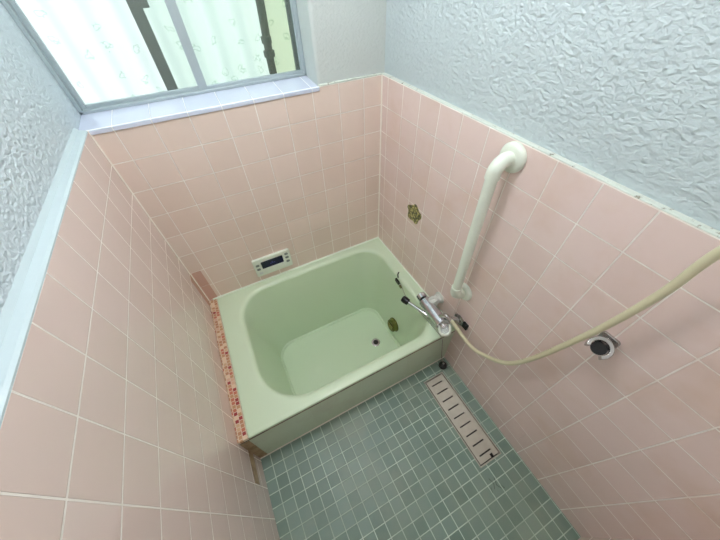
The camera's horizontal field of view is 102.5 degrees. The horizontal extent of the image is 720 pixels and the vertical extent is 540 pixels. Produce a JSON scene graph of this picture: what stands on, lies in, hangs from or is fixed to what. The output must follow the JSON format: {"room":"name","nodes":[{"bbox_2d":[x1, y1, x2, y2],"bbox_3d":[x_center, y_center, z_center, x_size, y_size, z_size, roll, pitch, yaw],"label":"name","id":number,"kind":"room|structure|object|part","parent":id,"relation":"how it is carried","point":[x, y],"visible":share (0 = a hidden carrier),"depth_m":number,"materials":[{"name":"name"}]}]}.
{"room":"bathroom","nodes":[
{"label":"bathroom","id":0,"kind":"room"},
{"bbox_2d":[0,1,279,539],"bbox_3d":[-0.524,0.191,0.551,0.094,2.442,1.804,-22,51,-17],"label":"wall","id":1,"kind":"structure","parent":0,"point":[116,420],"depth_m":0.59,"materials":[{"name":"pink tile"}]},
{"bbox_2d":[209,299,248,444],"bbox_3d":[-0.611,0.406,1.317,0.040,0.021,0.744,-22,51,-17],"label":"trim","id":2,"kind":"structure","parent":1,"relation":"attached to","point":[236,410],"depth_m":1.25,"materials":[{"name":"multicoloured tile"}]},
{"bbox_2d":[87,0,386,300],"bbox_3d":[-0.404,-0.540,1.201,1.204,2.442,0.176,-22,51,-17],"label":"wall","id":3,"kind":"structure","parent":0,"point":[226,190],"depth_m":1.18,"materials":[{"name":"pink tile"}]},
{"bbox_2d":[0,0,306,114],"bbox_3d":[-0.580,-0.911,0.772,0.781,0.772,0.066,-22,51,-17],"label":"window","id":4,"kind":"structure","parent":3,"relation":"in","point":[136,7],"depth_m":0.96,"materials":[{"name":"silver metal"}]},
{"bbox_3d":[-0.746,-0.847,0.724,0.390,0.754,0.011,-22,51,-17],"label":"sash","id":5,"kind":"part","parent":4,"relation":"part of","materials":[{"name":"white glass"}]},
{"bbox_3d":[-0.414,-0.970,0.821,0.398,0.754,0.011,-22,51,-17],"label":"sash","id":6,"kind":"part","parent":4,"relation":"part of","materials":[{"name":"white glass"}]},
{"bbox_2d":[78,76,319,134],"bbox_3d":[-0.531,-0.592,1.019,0.781,0.022,0.138,-22,51,-17],"label":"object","id":7,"kind":"structure","parent":3,"relation":"attached to","point":[155,112],"depth_m":0.99,"materials":[{"name":"tile"}]},
{"bbox_2d":[251,248,292,276],"bbox_3d":[-0.465,-0.038,1.545,0.198,0.119,0.020,-22,51,-17],"label":"control panel","id":8,"kind":"object","parent":3,"relation":"attached to","point":[264,265],"visible":1,"depth_m":1.53,"materials":[{"name":"white plastic"}]},
{"bbox_2d":[261,357,580,539],"bbox_3d":[0.197,0.952,1.223,1.030,0.056,0.825,-22,51,-17],"label":"floor","id":9,"kind":"structure","parent":0,"point":[393,465],"depth_m":1.23,"materials":[{"name":"green tile"}]},
{"bbox_2d":[213,237,455,437],"bbox_3d":[-0.145,0.388,1.621,1.010,0.493,0.786,-22,51,-17],"label":"bathtub","id":10,"kind":"object","parent":9,"relation":"on","point":[298,337],"visible":0.91,"depth_m":1.71,"materials":[{"name":"green plastic"}]},
{"bbox_2d":[240,331,454,458],"bbox_3d":[-0.001,0.571,1.362,1.030,0.323,0.033,-22,51,-17],"label":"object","id":11,"kind":"structure","parent":10,"relation":"attached to","point":[274,438],"depth_m":1.32,"materials":[{"name":"green plastic"}]},
{"bbox_3d":[0.312,0.283,1.545,0.047,0.267,0.416,-25,52,-19],"label":"ball chain","id":12,"kind":"part","parent":10,"relation":"part of","materials":[{"name":"silver metal"}]},
{"bbox_2d":[439,361,446,369],"bbox_3d":[0.443,0.508,1.542,0.044,0.048,0.044,-22,51,-17],"label":"plug","id":13,"kind":"object","parent":9,"relation":"on","point":[442,365],"visible":0.99,"depth_m":1.53,"materials":[{"name":"black rubber"}]},
{"bbox_2d":[424,372,500,467],"bbox_3d":[0.483,0.720,1.418,0.121,0.054,0.421,-22,51,-17],"label":"floor drain","id":14,"kind":"object","parent":9,"relation":"in","point":[476,439],"visible":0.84,"depth_m":1.39,"materials":[{"name":"beige"}]},
{"bbox_2d":[379,0,719,539],"bbox_3d":[0.466,-0.209,0.871,0.085,2.442,1.804,-22,51,-17],"label":"wall","id":15,"kind":"structure","parent":0,"point":[613,106],"depth_m":0.73,"materials":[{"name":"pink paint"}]},
{"bbox_2d":[408,204,420,223],"bbox_3d":[0.250,-0.262,1.334,0.001,0.102,0.108,-22,51,-17],"label":"decal","id":16,"kind":"object","parent":15,"relation":"attached to","point":[414,215],"visible":1,"depth_m":1.33,"materials":[{"name":"gold metal"}]},
{"bbox_2d":[401,292,468,336],"bbox_3d":[0.356,0.187,1.366,0.142,0.102,0.326,-31,54,-23],"label":"mixer tap","id":17,"kind":"object","parent":15,"relation":"attached to","point":[441,320],"visible":0.99,"depth_m":1.34,"materials":[{"name":"silver metal"}]},
{"bbox_3d":[0.291,0.189,1.399,0.157,0.035,0.018,33,57,27],"label":"spout","id":18,"kind":"part","parent":17,"relation":"part of","materials":[{"name":"silver metal"}]},
{"bbox_3d":[0.304,0.132,1.429,0.048,0.048,0.034,-22,51,-17],"label":"flow knob","id":19,"kind":"part","parent":17,"relation":"part of","materials":[{"name":"silver metal"}]},
{"bbox_3d":[0.356,0.150,1.396,0.074,0.059,0.052,-22,51,-17],"label":"inlet leg","id":20,"kind":"part","parent":17,"relation":"part of","materials":[{"name":"grey plastic"}]},
{"bbox_3d":[0.385,0.134,1.401,0.008,0.059,0.059,-22,51,-17],"label":"wall plate","id":21,"kind":"part","parent":17,"relation":"part of","materials":[{"name":"grey plastic"}]},
{"bbox_3d":[0.385,0.269,1.309,0.055,0.036,0.068,6,49,7],"label":"lever","id":22,"kind":"part","parent":17,"relation":"part of","materials":[{"name":"white plastic"}]},
{"bbox_2d":[439,313,451,321],"bbox_3d":[0.386,0.213,1.302,0.062,0.043,0.024,32,57,27],"label":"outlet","id":23,"kind":"object","parent":17,"relation":"attached to","point":[443,317],"depth_m":1.30,"materials":[{"name":"silver metal"}]},
{"bbox_3d":[0.405,0.230,1.324,0.098,0.043,0.045,2,48,4],"label":"inlet leg","id":24,"kind":"part","parent":17,"relation":"part of","materials":[{"name":"silver metal"}]},
{"bbox_3d":[0.450,0.228,1.315,0.008,0.059,0.059,-22,51,-17],"label":"wall plate","id":25,"kind":"part","parent":17,"relation":"part of","materials":[{"name":"silver metal"}]},
{"bbox_2d":[450,245,719,365],"bbox_3d":[0.543,0.089,0.693,0.055,1.148,0.672,-23,51,-18],"label":"shower hose","id":26,"kind":"object","parent":17,"relation":"attached to","point":[711,257],"visible":1,"depth_m":0.61,"materials":[{"name":"beige plastic"}]},
{"bbox_2d":[450,141,526,300],"bbox_3d":[0.389,-0.094,0.976,0.079,0.656,0.094,-22,51,-17],"label":"grab bar","id":27,"kind":"object","parent":15,"relation":"attached to","point":[512,157],"visible":1,"depth_m":0.83,"materials":[{"name":"white plastic"}]},
{"bbox_2d":[584,331,620,359],"bbox_3d":[0.598,0.189,0.715,0.061,0.048,0.057,-22,51,-17],"label":"hook","id":28,"kind":"object","parent":15,"relation":"attached to","point":[605,343],"visible":0.99,"depth_m":0.71,"materials":[{"name":"silver metal"}]},
{"bbox_3d":[0.621,0.179,0.725,0.008,0.044,0.044,-22,51,-17],"label":"mount plate","id":29,"kind":"part","parent":28,"relation":"part of","materials":[{"name":"silver metal"}]},
{"bbox_2d":[578,537,645,539],"bbox_3d":[0.368,0.560,0.187,1.204,2.442,0.066,-22,51,-17],"label":"wall","id":30,"kind":"structure","parent":0,"point":[580,538],"depth_m":0.99,"materials":[{"name":"pink tile"}]},
{"label":"outside","id":31,"kind":"structure","parent":0,"visible":0},
{"bbox_3d":[-1.161,-0.820,2.705,2.640,0.088,2.684,-22,51,-17],"label":"ground","id":32,"kind":"structure","parent":31,"visible":0},
{"bbox_2d":[15,0,269,112],"bbox_3d":[-1.012,-0.763,0.928,1.406,2.475,0.032,-22,51,-17],"label":"sheet","id":33,"kind":"object","parent":32,"relation":"on","point":[100,47],"visible":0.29,"depth_m":1.05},
{"bbox_2d":[255,0,276,73],"bbox_3d":[-0.365,-0.912,1.111,0.047,2.365,0.044,-22,51,-17],"label":"pipe","id":34,"kind":"object","parent":32,"relation":"on","point":[269,54],"visible":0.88,"depth_m":1.11,"materials":[{"name":"grey metal"}]},
{"bbox_2d":[264,0,295,72],"bbox_3d":[-0.103,-1.129,1.220,0.622,2.475,0.011,-22,51,-17],"label":"fence panel","id":35,"kind":"object","parent":32,"relation":"on","point":[275,9],"visible":0.02,"depth_m":1.20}
]}

